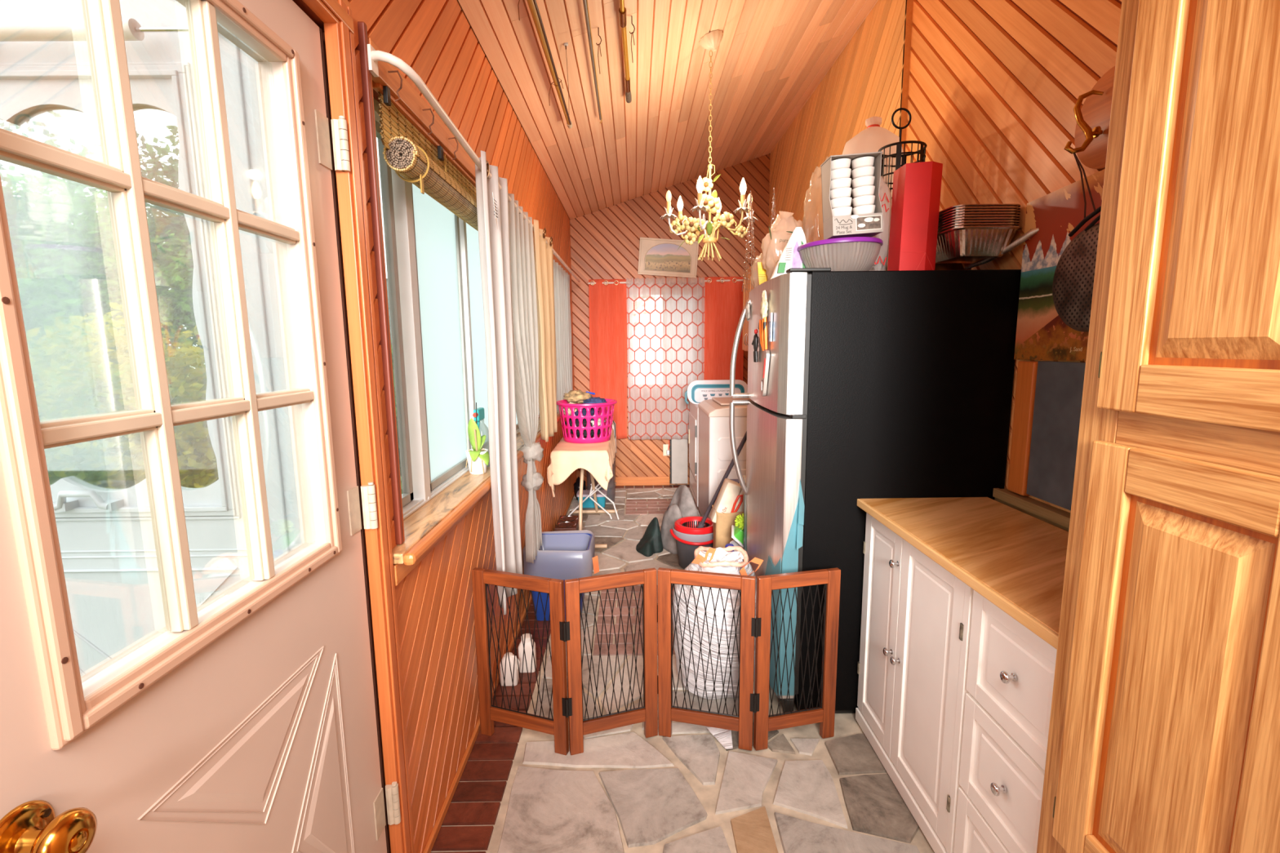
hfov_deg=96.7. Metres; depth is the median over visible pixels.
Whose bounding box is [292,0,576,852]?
wall
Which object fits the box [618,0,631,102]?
pole
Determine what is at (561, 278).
window
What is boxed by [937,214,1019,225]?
foil pan
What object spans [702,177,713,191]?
flower
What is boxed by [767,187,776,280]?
tree
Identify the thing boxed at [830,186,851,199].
mug
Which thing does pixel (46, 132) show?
tree
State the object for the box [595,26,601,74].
ceiling hook
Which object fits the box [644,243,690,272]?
print
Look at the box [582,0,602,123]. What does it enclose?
pole
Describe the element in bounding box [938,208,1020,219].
foil pan
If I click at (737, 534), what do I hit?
container
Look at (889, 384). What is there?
fridge
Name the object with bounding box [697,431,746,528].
mop
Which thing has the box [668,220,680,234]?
flower
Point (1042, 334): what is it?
mountain painting
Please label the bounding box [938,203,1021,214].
foil pan
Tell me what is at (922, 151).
wire stand
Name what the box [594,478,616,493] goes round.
tote
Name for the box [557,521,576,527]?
bowl
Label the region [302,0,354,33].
trim
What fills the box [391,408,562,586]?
window sill
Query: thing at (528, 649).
jug
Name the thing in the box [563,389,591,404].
garment
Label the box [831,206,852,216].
mug
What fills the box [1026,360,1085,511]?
chalkboard
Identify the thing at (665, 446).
wall outlet
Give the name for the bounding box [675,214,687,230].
flower
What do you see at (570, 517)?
bowl
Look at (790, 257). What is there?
pack
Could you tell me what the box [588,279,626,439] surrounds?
curtain
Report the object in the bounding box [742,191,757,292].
tree
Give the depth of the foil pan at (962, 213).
1.98 m
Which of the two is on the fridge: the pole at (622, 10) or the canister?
the canister
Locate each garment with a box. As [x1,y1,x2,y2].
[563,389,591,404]
[563,401,577,415]
[564,417,592,426]
[570,407,599,422]
[570,426,600,437]
[582,396,607,404]
[590,417,605,426]
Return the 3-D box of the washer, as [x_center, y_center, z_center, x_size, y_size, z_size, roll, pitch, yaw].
[0.833,0.229,4.536,0.668,1.090,0.710,-1,8,0]
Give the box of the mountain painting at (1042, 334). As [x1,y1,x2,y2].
[1013,168,1105,360]
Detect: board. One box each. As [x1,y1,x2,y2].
[572,468,617,548]
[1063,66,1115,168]
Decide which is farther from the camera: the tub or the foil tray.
the tub
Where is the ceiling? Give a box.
[457,0,878,219]
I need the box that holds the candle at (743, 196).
[740,194,745,209]
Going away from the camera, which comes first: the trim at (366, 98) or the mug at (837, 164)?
the trim at (366, 98)
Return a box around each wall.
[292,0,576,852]
[569,153,769,484]
[768,0,1121,513]
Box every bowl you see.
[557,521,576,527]
[560,515,577,521]
[797,236,883,255]
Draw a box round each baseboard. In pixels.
[422,491,574,852]
[576,476,669,486]
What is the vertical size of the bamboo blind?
0.248 m
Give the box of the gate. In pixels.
[471,567,840,755]
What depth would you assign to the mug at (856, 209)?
2.09 m
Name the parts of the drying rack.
rod, rod, rod, rod, rod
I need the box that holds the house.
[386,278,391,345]
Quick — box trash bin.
[522,529,599,621]
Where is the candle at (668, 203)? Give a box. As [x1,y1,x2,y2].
[666,201,671,216]
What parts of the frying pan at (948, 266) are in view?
handle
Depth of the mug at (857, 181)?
2.07 m
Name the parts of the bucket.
handle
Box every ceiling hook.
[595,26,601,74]
[629,15,635,62]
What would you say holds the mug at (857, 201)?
on the box at (851, 206)
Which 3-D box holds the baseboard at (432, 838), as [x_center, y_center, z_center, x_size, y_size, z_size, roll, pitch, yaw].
[-0.633,0.923,3.742,0.014,0.028,4.480,-1,8,0]
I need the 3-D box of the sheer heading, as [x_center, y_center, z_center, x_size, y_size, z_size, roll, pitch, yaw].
[0.247,-1.417,5.544,0.765,0.068,0.035,-1,8,0]
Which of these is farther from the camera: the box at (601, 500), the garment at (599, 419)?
the box at (601, 500)
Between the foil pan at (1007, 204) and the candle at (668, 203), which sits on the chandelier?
the candle at (668, 203)
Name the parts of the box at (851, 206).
panel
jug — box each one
[499,652,519,686]
[518,633,536,672]
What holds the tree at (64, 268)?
on the ground
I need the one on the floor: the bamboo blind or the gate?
the gate
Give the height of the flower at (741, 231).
0.060 m
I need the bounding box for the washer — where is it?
[697,397,750,518]
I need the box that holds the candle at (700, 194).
[697,192,702,208]
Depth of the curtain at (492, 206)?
2.14 m
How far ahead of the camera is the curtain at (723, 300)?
5.62 m
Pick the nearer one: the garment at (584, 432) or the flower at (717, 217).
the flower at (717, 217)
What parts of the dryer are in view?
handle, door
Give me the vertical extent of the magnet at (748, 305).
0.090 m
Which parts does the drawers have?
panel, drawer, knob, drawer, panel, knob, drawer, panel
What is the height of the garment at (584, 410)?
0.120 m
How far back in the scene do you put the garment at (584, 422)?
4.13 m
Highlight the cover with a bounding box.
[605,416,616,452]
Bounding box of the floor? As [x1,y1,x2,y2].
[431,484,934,852]
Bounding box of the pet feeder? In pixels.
[554,515,578,531]
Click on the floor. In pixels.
(628, 791)
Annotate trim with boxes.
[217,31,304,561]
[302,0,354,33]
[319,28,389,852]
[324,0,414,852]
[355,21,403,544]
[367,37,404,542]
[368,37,568,272]
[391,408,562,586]
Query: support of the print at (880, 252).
attached to the plastic bag at (875, 256)
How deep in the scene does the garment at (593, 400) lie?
4.16 m
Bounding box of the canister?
[887,160,942,270]
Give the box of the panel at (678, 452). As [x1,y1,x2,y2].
[669,439,688,484]
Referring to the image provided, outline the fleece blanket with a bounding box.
[660,484,700,554]
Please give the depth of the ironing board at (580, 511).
4.25 m
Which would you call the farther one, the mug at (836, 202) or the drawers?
the mug at (836, 202)
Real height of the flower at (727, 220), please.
0.072 m
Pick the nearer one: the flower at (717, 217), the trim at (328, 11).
the trim at (328, 11)
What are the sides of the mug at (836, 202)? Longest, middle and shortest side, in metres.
0.082 x 0.082 x 0.031 m
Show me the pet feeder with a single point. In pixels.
(570, 522)
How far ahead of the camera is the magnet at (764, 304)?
2.21 m
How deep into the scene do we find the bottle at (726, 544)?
2.83 m
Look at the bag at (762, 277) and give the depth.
2.61 m
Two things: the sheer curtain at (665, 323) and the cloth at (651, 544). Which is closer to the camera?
the cloth at (651, 544)
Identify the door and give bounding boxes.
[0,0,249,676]
[0,0,400,852]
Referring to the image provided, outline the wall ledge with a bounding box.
[992,488,1070,532]
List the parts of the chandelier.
bulb, bulb, arm, arm, bulb, stem, arm, stem, stem, stem rod, cord, chain, stem, arm, stem, bulb, arm, arm, bulb, bulb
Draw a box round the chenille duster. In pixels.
[734,513,743,529]
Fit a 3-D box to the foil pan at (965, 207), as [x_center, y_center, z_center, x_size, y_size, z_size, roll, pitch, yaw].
[1.210,-0.777,2.126,0.243,0.010,0.330,-1,8,0]
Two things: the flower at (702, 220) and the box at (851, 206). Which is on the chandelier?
the flower at (702, 220)
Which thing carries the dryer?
on the floor
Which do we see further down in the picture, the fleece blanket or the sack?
the fleece blanket
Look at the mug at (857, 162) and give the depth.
2.06 m
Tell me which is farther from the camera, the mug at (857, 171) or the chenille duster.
the chenille duster
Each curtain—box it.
[475,150,523,615]
[507,193,544,563]
[533,219,557,442]
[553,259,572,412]
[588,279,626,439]
[626,280,705,439]
[703,276,743,380]
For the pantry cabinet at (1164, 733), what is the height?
2.900 m
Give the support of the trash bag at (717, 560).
on the floor
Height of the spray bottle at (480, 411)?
0.250 m
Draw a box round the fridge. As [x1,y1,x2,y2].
[728,267,1021,713]
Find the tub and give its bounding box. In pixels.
[729,539,743,551]
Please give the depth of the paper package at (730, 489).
3.33 m
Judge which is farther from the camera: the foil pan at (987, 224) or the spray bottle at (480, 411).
the spray bottle at (480, 411)
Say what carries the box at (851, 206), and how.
on the bowl at (838, 246)
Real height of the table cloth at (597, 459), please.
0.326 m
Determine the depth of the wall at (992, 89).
2.31 m
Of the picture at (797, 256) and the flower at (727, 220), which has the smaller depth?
the picture at (797, 256)
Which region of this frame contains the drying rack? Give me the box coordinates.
[568,480,619,519]
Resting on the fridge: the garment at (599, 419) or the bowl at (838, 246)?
the bowl at (838, 246)
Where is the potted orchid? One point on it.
(477, 457)
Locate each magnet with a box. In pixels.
[745,302,750,320]
[751,328,758,362]
[758,316,767,351]
[760,289,768,319]
[768,312,773,341]
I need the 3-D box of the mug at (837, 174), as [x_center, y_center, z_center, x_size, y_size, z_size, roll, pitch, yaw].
[0.737,-0.925,2.099,0.082,0.031,0.082,-5,8,0]
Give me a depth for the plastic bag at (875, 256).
2.17 m
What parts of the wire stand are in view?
ring handle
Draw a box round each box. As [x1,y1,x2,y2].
[576,489,607,507]
[820,151,883,239]
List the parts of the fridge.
handle, handle, door, freezer door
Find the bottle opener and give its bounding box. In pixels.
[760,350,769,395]
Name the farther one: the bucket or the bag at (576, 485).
the bag at (576, 485)
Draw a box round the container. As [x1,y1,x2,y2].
[731,524,743,547]
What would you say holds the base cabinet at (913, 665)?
on the floor
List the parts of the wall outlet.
plate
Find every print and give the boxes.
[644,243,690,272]
[768,226,792,261]
[873,192,889,265]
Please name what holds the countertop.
on the base cabinet at (913, 665)
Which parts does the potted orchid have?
pot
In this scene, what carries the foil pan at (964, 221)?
on the foil pan at (987, 224)
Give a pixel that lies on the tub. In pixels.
(734, 542)
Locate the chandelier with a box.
[659,29,758,261]
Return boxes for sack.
[839,115,902,271]
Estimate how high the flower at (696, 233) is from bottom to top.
0.068 m
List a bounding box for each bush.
[26,302,218,488]
[176,339,203,382]
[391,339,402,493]
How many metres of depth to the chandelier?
2.94 m
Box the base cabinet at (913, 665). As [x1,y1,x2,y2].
[855,512,973,852]
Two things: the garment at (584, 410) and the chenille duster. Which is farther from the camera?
the garment at (584, 410)
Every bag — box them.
[573,476,586,500]
[672,546,763,749]
[711,505,743,548]
[757,262,767,284]
[760,210,810,279]
[862,175,891,271]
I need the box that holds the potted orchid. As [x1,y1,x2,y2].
[465,402,488,474]
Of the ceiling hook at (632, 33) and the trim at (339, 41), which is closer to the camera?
the trim at (339, 41)
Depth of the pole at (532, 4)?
2.43 m
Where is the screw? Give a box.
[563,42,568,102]
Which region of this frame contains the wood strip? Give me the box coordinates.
[1007,360,1038,496]
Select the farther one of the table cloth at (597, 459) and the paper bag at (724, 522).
the table cloth at (597, 459)
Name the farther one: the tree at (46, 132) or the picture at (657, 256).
the tree at (46, 132)
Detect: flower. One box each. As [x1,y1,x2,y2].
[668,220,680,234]
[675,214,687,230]
[684,217,698,231]
[684,231,695,244]
[688,228,699,238]
[697,217,706,231]
[701,193,713,211]
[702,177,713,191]
[703,182,708,186]
[703,199,708,204]
[706,195,720,213]
[712,213,722,227]
[720,212,734,227]
[737,225,746,238]
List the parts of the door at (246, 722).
knob, panel moulding, raised panel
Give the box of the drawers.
[953,590,1057,852]
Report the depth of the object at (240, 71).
1.27 m
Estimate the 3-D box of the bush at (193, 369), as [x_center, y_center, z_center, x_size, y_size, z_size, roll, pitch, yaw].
[-4.897,-0.396,7.264,1.850,1.834,1.670,-2,8,-11]
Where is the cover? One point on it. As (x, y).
(613, 422)
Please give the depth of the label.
2.08 m
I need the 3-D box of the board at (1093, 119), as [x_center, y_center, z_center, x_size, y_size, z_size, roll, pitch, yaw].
[1.285,-0.873,1.600,0.110,0.270,0.270,-1,8,0]
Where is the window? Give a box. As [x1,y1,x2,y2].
[373,97,539,519]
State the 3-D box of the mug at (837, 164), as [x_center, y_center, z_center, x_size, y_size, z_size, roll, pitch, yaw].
[0.734,-0.958,2.095,0.082,0.031,0.082,-5,8,0]
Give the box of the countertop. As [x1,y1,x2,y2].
[857,497,1068,649]
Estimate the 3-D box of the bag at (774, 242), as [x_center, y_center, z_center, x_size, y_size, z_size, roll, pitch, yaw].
[0.656,-0.790,2.540,0.216,0.333,0.183,-1,8,0]
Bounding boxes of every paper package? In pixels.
[709,478,741,523]
[733,475,746,511]
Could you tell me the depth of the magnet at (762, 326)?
2.22 m
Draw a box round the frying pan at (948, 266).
[934,227,1039,270]
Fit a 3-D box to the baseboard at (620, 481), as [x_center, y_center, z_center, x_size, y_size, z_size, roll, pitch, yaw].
[-0.176,0.573,5.946,0.970,0.090,0.026,-1,8,0]
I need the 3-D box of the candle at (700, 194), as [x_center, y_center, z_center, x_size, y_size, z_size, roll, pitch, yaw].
[0.294,-1.110,2.796,0.022,0.070,0.022,-1,8,0]
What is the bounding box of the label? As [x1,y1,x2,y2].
[822,212,883,239]
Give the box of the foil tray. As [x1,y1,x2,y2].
[935,226,1022,263]
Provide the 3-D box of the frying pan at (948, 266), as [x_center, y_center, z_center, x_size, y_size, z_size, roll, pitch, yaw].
[1.207,-0.632,2.128,0.220,0.124,0.488,-1,8,-4]
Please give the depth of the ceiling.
3.24 m
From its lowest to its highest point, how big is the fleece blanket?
0.434 m
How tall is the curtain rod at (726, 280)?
0.036 m
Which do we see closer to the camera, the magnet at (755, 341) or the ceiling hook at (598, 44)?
the magnet at (755, 341)
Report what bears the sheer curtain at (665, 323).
hanging from the curtain rod at (726, 280)
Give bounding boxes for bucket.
[670,516,713,568]
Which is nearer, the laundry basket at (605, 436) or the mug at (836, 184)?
the mug at (836, 184)
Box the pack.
[770,226,811,279]
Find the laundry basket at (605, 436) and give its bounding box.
[555,398,617,443]
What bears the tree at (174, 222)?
on the ground
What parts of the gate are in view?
rail, panel, rail, panel, panel, rail, panel, rail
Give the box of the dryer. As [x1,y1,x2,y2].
[688,384,747,506]
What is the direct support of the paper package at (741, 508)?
in the paper bag at (724, 522)
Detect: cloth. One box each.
[546,427,616,497]
[635,517,662,556]
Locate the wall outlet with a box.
[662,439,670,455]
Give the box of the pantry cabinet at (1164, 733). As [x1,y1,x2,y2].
[1036,0,1279,852]
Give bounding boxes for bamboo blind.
[372,80,478,231]
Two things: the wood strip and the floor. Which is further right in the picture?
the wood strip
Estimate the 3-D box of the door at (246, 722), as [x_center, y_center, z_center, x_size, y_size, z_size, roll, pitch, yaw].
[-0.629,0.275,0.912,0.110,2.086,0.831,-1,8,0]
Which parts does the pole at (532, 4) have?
second rod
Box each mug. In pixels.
[830,177,851,190]
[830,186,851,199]
[830,196,852,208]
[831,158,851,170]
[831,168,851,180]
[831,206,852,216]
[850,155,874,169]
[850,165,875,178]
[851,175,875,188]
[851,185,875,198]
[851,195,875,207]
[852,204,875,214]
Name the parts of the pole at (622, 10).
rod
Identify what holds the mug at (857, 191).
on the box at (851, 206)
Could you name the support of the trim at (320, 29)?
attached to the wall at (434, 602)
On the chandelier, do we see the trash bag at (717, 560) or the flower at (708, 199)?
the flower at (708, 199)
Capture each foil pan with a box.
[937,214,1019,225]
[937,217,1019,227]
[937,220,1019,230]
[937,222,1019,233]
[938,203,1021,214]
[938,206,1020,217]
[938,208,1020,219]
[938,212,1020,222]
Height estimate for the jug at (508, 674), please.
0.134 m
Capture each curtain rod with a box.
[367,44,580,282]
[588,279,742,284]
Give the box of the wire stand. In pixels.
[877,107,927,271]
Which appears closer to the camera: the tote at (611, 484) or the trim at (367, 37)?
the trim at (367, 37)
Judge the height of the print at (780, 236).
0.159 m
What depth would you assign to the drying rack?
4.73 m
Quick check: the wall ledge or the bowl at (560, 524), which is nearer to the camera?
the wall ledge
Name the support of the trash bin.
on the floor
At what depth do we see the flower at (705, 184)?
2.93 m
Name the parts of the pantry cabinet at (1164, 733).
rail, door, rail, rail, rail, door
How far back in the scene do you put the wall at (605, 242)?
5.62 m
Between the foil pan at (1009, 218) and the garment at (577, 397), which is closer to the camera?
the foil pan at (1009, 218)
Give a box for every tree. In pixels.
[0,111,75,170]
[0,143,196,403]
[102,124,203,362]
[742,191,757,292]
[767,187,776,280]
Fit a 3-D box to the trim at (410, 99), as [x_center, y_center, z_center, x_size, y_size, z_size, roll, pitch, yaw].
[-0.658,-1.149,3.285,0.027,0.070,3.960,-1,8,0]
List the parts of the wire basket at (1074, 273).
cord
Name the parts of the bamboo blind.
tie cord, head rail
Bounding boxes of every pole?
[517,0,572,128]
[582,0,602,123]
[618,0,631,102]
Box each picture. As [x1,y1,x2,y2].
[637,236,698,278]
[768,321,772,341]
[791,240,802,267]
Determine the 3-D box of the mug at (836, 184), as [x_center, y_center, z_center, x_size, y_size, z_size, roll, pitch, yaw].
[0.740,-0.892,2.104,0.082,0.031,0.082,-5,8,0]
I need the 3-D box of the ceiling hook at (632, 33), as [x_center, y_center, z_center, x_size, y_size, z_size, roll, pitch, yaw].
[-0.034,-1.697,2.495,0.026,0.180,0.024,-1,8,0]
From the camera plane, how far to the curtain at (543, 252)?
3.23 m
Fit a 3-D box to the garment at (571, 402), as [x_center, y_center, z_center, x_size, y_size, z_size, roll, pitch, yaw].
[-0.508,-0.123,4.206,0.156,0.122,0.157,7,11,42]
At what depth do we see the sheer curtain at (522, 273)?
2.73 m
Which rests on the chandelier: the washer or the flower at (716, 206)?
the flower at (716, 206)
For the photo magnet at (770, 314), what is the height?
0.107 m
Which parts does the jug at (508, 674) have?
handle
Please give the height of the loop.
0.118 m
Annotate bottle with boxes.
[472,407,484,428]
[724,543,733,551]
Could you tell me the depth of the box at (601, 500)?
5.13 m
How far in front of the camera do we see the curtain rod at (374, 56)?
1.44 m
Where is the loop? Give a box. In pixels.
[730,494,742,512]
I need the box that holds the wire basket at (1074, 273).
[1052,152,1101,332]
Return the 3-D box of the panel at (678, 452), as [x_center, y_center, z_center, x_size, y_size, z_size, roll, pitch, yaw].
[0.399,0.142,5.853,0.183,0.902,0.060,-1,8,0]
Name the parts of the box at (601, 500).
lid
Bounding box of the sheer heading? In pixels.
[626,277,704,284]
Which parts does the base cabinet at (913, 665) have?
door, panel, knob, knob, knob, panel, door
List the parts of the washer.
lid, pressed panel, pressed panel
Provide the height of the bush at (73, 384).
2.217 m

